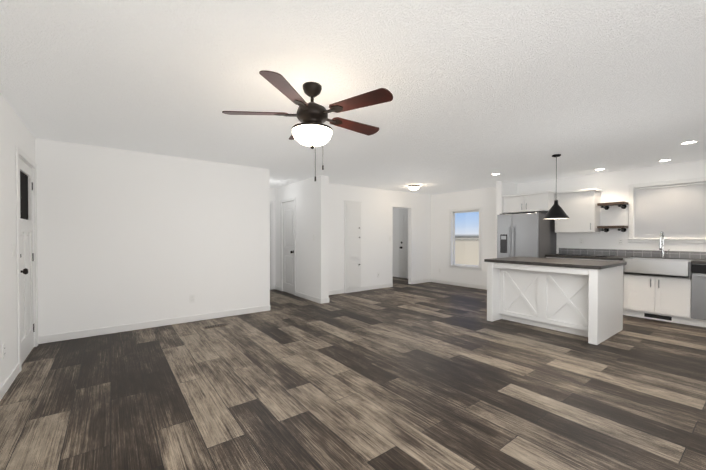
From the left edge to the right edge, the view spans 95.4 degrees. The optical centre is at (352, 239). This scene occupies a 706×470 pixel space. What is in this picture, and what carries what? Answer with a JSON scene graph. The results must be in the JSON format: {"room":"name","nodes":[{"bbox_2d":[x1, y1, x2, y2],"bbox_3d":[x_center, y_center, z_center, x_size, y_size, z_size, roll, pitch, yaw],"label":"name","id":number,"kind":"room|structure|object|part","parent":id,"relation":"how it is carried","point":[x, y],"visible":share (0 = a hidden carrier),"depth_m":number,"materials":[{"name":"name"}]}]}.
{"room":"living room","nodes":[
{"label":"living room","id":0,"kind":"room"},
{"bbox_2d":[0,93,35,386],"bbox_3d":[-1.426,0.052,0.644,0.120,2.400,7.920,0,1,-37],"label":"wall","id":1,"kind":"structure","parent":0,"point":[14,131],"depth_m":2.75,"materials":[{"name":"white paint"}]},
{"bbox_2d":[2,343,5,358],"bbox_3d":[-2.797,0.892,2.575,0.007,0.115,0.070,0,1,-37],"label":"electrical outlet plate","id":2,"kind":"object","parent":1,"relation":"attached to","point":[3,346],"depth_m":2.55,"materials":[{"name":"white plastic"}]},
{"bbox_2d":[0,363,18,400],"bbox_3d":[-1.080,1.211,0.307,0.012,0.090,6.645,0,1,-37],"label":"baseboard","id":3,"kind":"structure","parent":1,"relation":"attached to","point":[8,382],"depth_m":2.67,"materials":[{"name":"white wood"}]},
{"bbox_2d":[19,158,33,362],"bbox_3d":[-3.370,0.209,3.325,0.110,2.022,0.814,0,1,-37],"label":"front door","id":4,"kind":"structure","parent":1,"relation":"in","point":[26,259],"depth_m":3.37,"materials":[{"name":"white wood"}]},
{"bbox_2d":[15,146,37,372],"bbox_3d":[-3.365,0.178,3.328,0.016,2.092,0.944,0,1,-37],"label":"door frame","id":5,"kind":"structure","parent":1,"relation":"attached to","point":[24,156],"depth_m":2.99,"materials":[{"name":"white wood"}]},
{"bbox_2d":[35,138,269,335],"bbox_3d":[-2.591,0.010,4.651,2.850,2.400,0.120,0,1,-37],"label":"wall","id":6,"kind":"structure","parent":0,"point":[124,237],"depth_m":4.35,"materials":[{"name":"white paint"}]},
{"bbox_2d":[38,305,269,343],"bbox_3d":[-2.547,1.165,4.615,2.862,0.090,0.015,0,1,-37],"label":"baseboard","id":7,"kind":"structure","parent":6,"relation":"attached to","point":[150,324],"depth_m":4.37,"materials":[{"name":"white wood"}]},
{"bbox_2d":[190,295,194,302],"bbox_3d":[-2.373,0.869,4.745,0.070,0.115,0.007,0,1,-37],"label":"electrical outlet plate","id":8,"kind":"object","parent":6,"relation":"attached to","point":[192,297],"depth_m":4.74,"materials":[{"name":"white plastic"}]},
{"bbox_2d":[269,188,274,289],"bbox_3d":[-2.260,-0.020,7.432,1.270,2.400,0.120,0,1,-37],"label":"wall","id":9,"kind":"structure","parent":0,"point":[272,193],"depth_m":7.63,"materials":[{"name":"white paint"}]},
{"bbox_2d":[270,201,272,289],"bbox_3d":[-2.247,0.135,7.358,0.884,2.092,0.016,0,1,-37],"label":"door frame","id":10,"kind":"structure","parent":9,"relation":"attached to","point":[271,202],"depth_m":7.60,"materials":[{"name":"white wood"}]},
{"bbox_2d":[275,175,328,298],"bbox_3d":[-1.158,-0.014,6.886,0.170,2.400,2.080,0,1,-37],"label":"wall","id":11,"kind":"structure","parent":0,"point":[311,195],"depth_m":6.35,"materials":[{"name":"white paint"}]},
{"bbox_2d":[280,197,295,295],"bbox_3d":[-1.445,0.138,7.110,0.016,2.092,0.744,0,1,-37],"label":"door frame","id":12,"kind":"structure","parent":11,"relation":"attached to","point":[294,198],"depth_m":6.97,"materials":[{"name":"white wood"}]},
{"bbox_2d":[283,201,293,293],"bbox_3d":[-1.440,0.169,7.114,0.110,2.022,0.614,0,1,-37],"label":"hall door","id":13,"kind":"structure","parent":11,"relation":"in","point":[288,247],"depth_m":7.13,"materials":[{"name":"white wood"}]},
{"bbox_2d":[296,292,321,303],"bbox_3d":[-0.907,1.146,6.414,0.012,0.090,1.027,0,1,-37],"label":"baseboard","id":14,"kind":"structure","parent":11,"relation":"attached to","point":[311,298],"depth_m":6.34,"materials":[{"name":"white wood"}]},
{"bbox_2d":[0,277,705,469],"bbox_3d":[0.948,1.266,4.060,8.010,0.100,10.490,0,1,-37],"label":"floor","id":15,"kind":"structure","parent":0,"point":[401,374],"depth_m":2.58,"materials":[{"name":"brown wood"}]},
{"bbox_2d":[203,323,227,328],"bbox_3d":[-1.927,1.208,4.507,0.320,0.006,0.110,0,1,-37],"label":"floor vent","id":16,"kind":"object","parent":15,"relation":"in","point":[213,326],"visible":0.98,"depth_m":4.49,"materials":[{"name":"brown"}]},
{"bbox_2d":[344,200,361,292],"bbox_3d":[0.008,0.152,7.234,0.490,2.060,0.068,0,1,-37],"label":"door","id":17,"kind":"structure","parent":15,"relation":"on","point":[352,246],"depth_m":7.21,"materials":[{"name":"white wood"}]},
{"bbox_2d":[497,211,556,257],"bbox_3d":[3.457,0.331,6.428,0.892,1.720,0.776,0,1,-37],"label":"refrigerator","id":18,"kind":"object","parent":15,"relation":"on","point":[534,234],"visible":0.6,"depth_m":6.14,"materials":[{"name":"grey metal"}]},
{"bbox_2d":[487,264,623,344],"bbox_3d":[2.818,0.771,4.565,1.011,0.880,1.370,0,1,-37],"label":"kitchen island","id":19,"kind":"object","parent":15,"relation":"on","point":[580,297],"depth_m":4.23,"materials":[{"name":"white wood"}]},
{"bbox_2d":[484,256,626,267],"bbox_3d":[2.820,0.311,4.562,1.064,0.040,1.430,0,1,-37],"label":"island countertop","id":20,"kind":"structure","parent":19,"relation":"on","point":[548,262],"depth_m":4.30,"materials":[{"name":"grey stone"}]},
{"bbox_2d":[589,259,636,270],"bbox_3d":[4.408,0.762,5.421,0.598,0.880,0.494,0,1,-37],"label":"base cabinet","id":21,"kind":"object","parent":15,"relation":"on","point":[631,265],"depth_m":4.99,"materials":[{"name":"white wood"}]},
{"bbox_2d":[545,255,632,258],"bbox_3d":[4.167,0.299,5.710,0.628,0.040,1.140,0,1,-37],"label":"countertop","id":22,"kind":"structure","parent":21,"relation":"on","point":[547,256],"depth_m":5.51,"materials":[{"name":"grey stone"}]},
{"bbox_2d":[623,275,692,324],"bbox_3d":[4.711,0.879,4.985,0.640,0.655,0.797,0,1,-37],"label":"base cabinet","id":23,"kind":"object","parent":15,"relation":"on","point":[667,286],"depth_m":4.77,"materials":[{"name":"white wood"}]},
{"bbox_2d":[623,271,688,278],"bbox_3d":[4.671,0.525,4.915,0.497,0.035,0.734,0,1,-37],"label":"countertop","id":24,"kind":"structure","parent":23,"relation":"on","point":[668,274],"depth_m":4.69,"materials":[{"name":"grey stone"}]},
{"bbox_2d":[637,259,688,274],"bbox_3d":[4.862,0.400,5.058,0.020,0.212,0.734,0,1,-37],"label":"sink","id":25,"kind":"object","parent":24,"relation":"in","point":[642,264],"depth_m":4.73,"materials":[{"name":"white ceramic"}]},
{"bbox_2d":[685,263,705,326],"bbox_3d":[5.150,0.772,4.434,0.602,0.880,0.724,0,1,-37],"label":"dishwasher","id":26,"kind":"object","parent":15,"relation":"on","point":[696,271],"depth_m":4.44,"materials":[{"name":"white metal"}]},
{"bbox_2d":[689,259,705,262],"bbox_3d":[5.378,0.316,4.106,0.628,0.040,1.400,0,1,-37],"label":"countertop","id":27,"kind":"structure","parent":26,"relation":"on","point":[690,260],"depth_m":4.50,"materials":[{"name":"grey stone"}]},
{"bbox_2d":[0,0,705,194],"bbox_3d":[0.948,-1.234,4.034,8.010,0.100,10.490,0,1,-37],"label":"ceiling","id":28,"kind":"structure","parent":0,"point":[514,91],"depth_m":2.37,"materials":[{"name":"white paint"}]},
{"bbox_2d":[222,70,392,180],"bbox_3d":[-0.275,-0.799,2.476,1.235,0.734,1.276,0,1,-37],"label":"ceiling fan","id":29,"kind":"object","parent":28,"relation":"hanging from","point":[311,131],"visible":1,"depth_m":2.34,"materials":[{"name":"brown wood"}]},
{"bbox_3d":[-0.310,-0.759,2.443,0.300,0.136,0.300,0,1,-37],"label":"lamp shade","id":30,"kind":"part","parent":29,"relation":"part of","materials":[{"name":"white glass"}]},
{"bbox_2d":[408,185,419,189],"bbox_3d":[1.372,-1.158,7.231,0.256,0.117,0.256,0,1,-37],"label":"ceiling light","id":31,"kind":"object","parent":28,"relation":"attached to","point":[413,187],"visible":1,"depth_m":7.15,"materials":[{"name":"white glass"}]},
{"bbox_2d":[543,154,569,218],"bbox_3d":[2.848,-0.742,4.502,0.320,0.892,0.320,0,1,-37],"label":"pendant light","id":32,"kind":"object","parent":28,"relation":"hanging from","point":[556,211],"visible":1,"depth_m":4.45,"materials":[{"name":"black metal"}]},
{"bbox_2d":[680,140,698,144],"bbox_3d":[4.077,-1.179,3.898,0.163,0.006,0.163,0,1,8],"label":"recessed light","id":33,"kind":"object","parent":28,"relation":"in","point":[686,143],"depth_m":3.90,"materials":[{"name":"white"}]},
{"bbox_2d":[329,183,430,290],"bbox_3d":[0.613,-0.024,7.809,3.770,2.400,0.120,0,1,-37],"label":"wall","id":34,"kind":"structure","parent":0,"point":[377,205],"depth_m":7.74,"materials":[{"name":"white paint"}]},
{"bbox_2d":[329,289,343,294],"bbox_3d":[-0.529,1.141,6.877,0.810,0.090,0.012,0,1,-37],"label":"baseboard","id":35,"kind":"structure","parent":34,"relation":"attached to","point":[341,291],"depth_m":7.00,"materials":[{"name":"white wood"}]},
{"bbox_2d":[361,283,392,290],"bbox_3d":[0.588,1.132,7.721,1.010,0.090,0.012,0,1,-37],"label":"baseboard","id":36,"kind":"structure","parent":34,"relation":"attached to","point":[391,284],"depth_m":7.69,"materials":[{"name":"white wood"}]},
{"bbox_2d":[412,279,430,283],"bbox_3d":[1.837,1.122,8.664,0.740,0.090,0.012,0,1,-37],"label":"baseboard","id":37,"kind":"structure","parent":34,"relation":"attached to","point":[424,280],"depth_m":8.66,"materials":[{"name":"white wood"}]},
{"bbox_2d":[496,181,516,257],"bbox_3d":[3.284,-0.014,6.860,0.650,2.400,0.115,0,1,-37],"label":"wall","id":38,"kind":"structure","parent":0,"point":[503,188],"depth_m":6.68,"materials":[{"name":"white paint"}]},
{"bbox_2d":[393,160,705,285],"bbox_3d":[4.096,-0.009,6.424,0.120,2.400,10.490,0,1,-37],"label":"wall","id":39,"kind":"structure","parent":0,"point":[613,186],"depth_m":6.30,"materials":[{"name":"white paint"}]},
{"bbox_2d":[399,208,407,277],"bbox_3d":[1.699,0.113,9.485,0.016,2.092,0.944,0,1,-37],"label":"door frame","id":40,"kind":"structure","parent":39,"relation":"attached to","point":[407,208],"depth_m":9.83,"materials":[{"name":"white wood"}]},
{"bbox_2d":[400,211,407,278],"bbox_3d":[1.665,0.144,9.459,0.100,2.022,0.814,0,1,-37],"label":"door","id":41,"kind":"structure","parent":39,"relation":"in","point":[403,244],"depth_m":9.67,"materials":[{"name":"white wood"}]},
{"bbox_2d":[431,279,486,289],"bbox_3d":[2.826,1.129,8.008,0.012,0.090,2.250,0,1,-37],"label":"baseboard","id":42,"kind":"structure","parent":39,"relation":"attached to","point":[432,280],"depth_m":8.14,"materials":[{"name":"white wood"}]},
{"bbox_2d":[448,207,481,269],"bbox_3d":[2.825,-0.031,8.064,0.141,1.520,0.940,0,1,-37],"label":"living room window","id":43,"kind":"structure","parent":39,"relation":"in","point":[466,210],"depth_m":8.09,"materials":[{"name":"white"}]},
{"bbox_2d":[503,191,554,213],"bbox_3d":[3.587,-0.730,6.464,0.631,0.360,0.860,0,1,-37],"label":"upper cabinet","id":44,"kind":"object","parent":39,"relation":"attached to","point":[542,202],"visible":0.98,"depth_m":6.24,"materials":[{"name":"white wood"}]},
{"bbox_2d":[555,188,601,232],"bbox_3d":[4.153,-0.519,5.941,0.361,0.770,0.650,0,1,-37],"label":"upper cabinet","id":45,"kind":"object","parent":39,"relation":"attached to","point":[581,209],"visible":0.98,"depth_m":5.79,"materials":[{"name":"white wood"}]},
{"bbox_2d":[618,238,622,244],"bbox_3d":[4.651,0.030,5.584,0.007,0.115,0.070,0,1,-37],"label":"electrical outlet plate","id":46,"kind":"object","parent":39,"relation":"attached to","point":[620,240],"depth_m":5.58,"materials":[{"name":"white plastic"}]},
{"bbox_2d":[627,177,705,242],"bbox_3d":[5.100,-0.445,5.048,0.141,0.990,1.200,0,1,-37],"label":"kitchen window","id":47,"kind":"structure","parent":39,"relation":"in","point":[676,213],"depth_m":5.12,"materials":[{"name":"white"}]}
]}

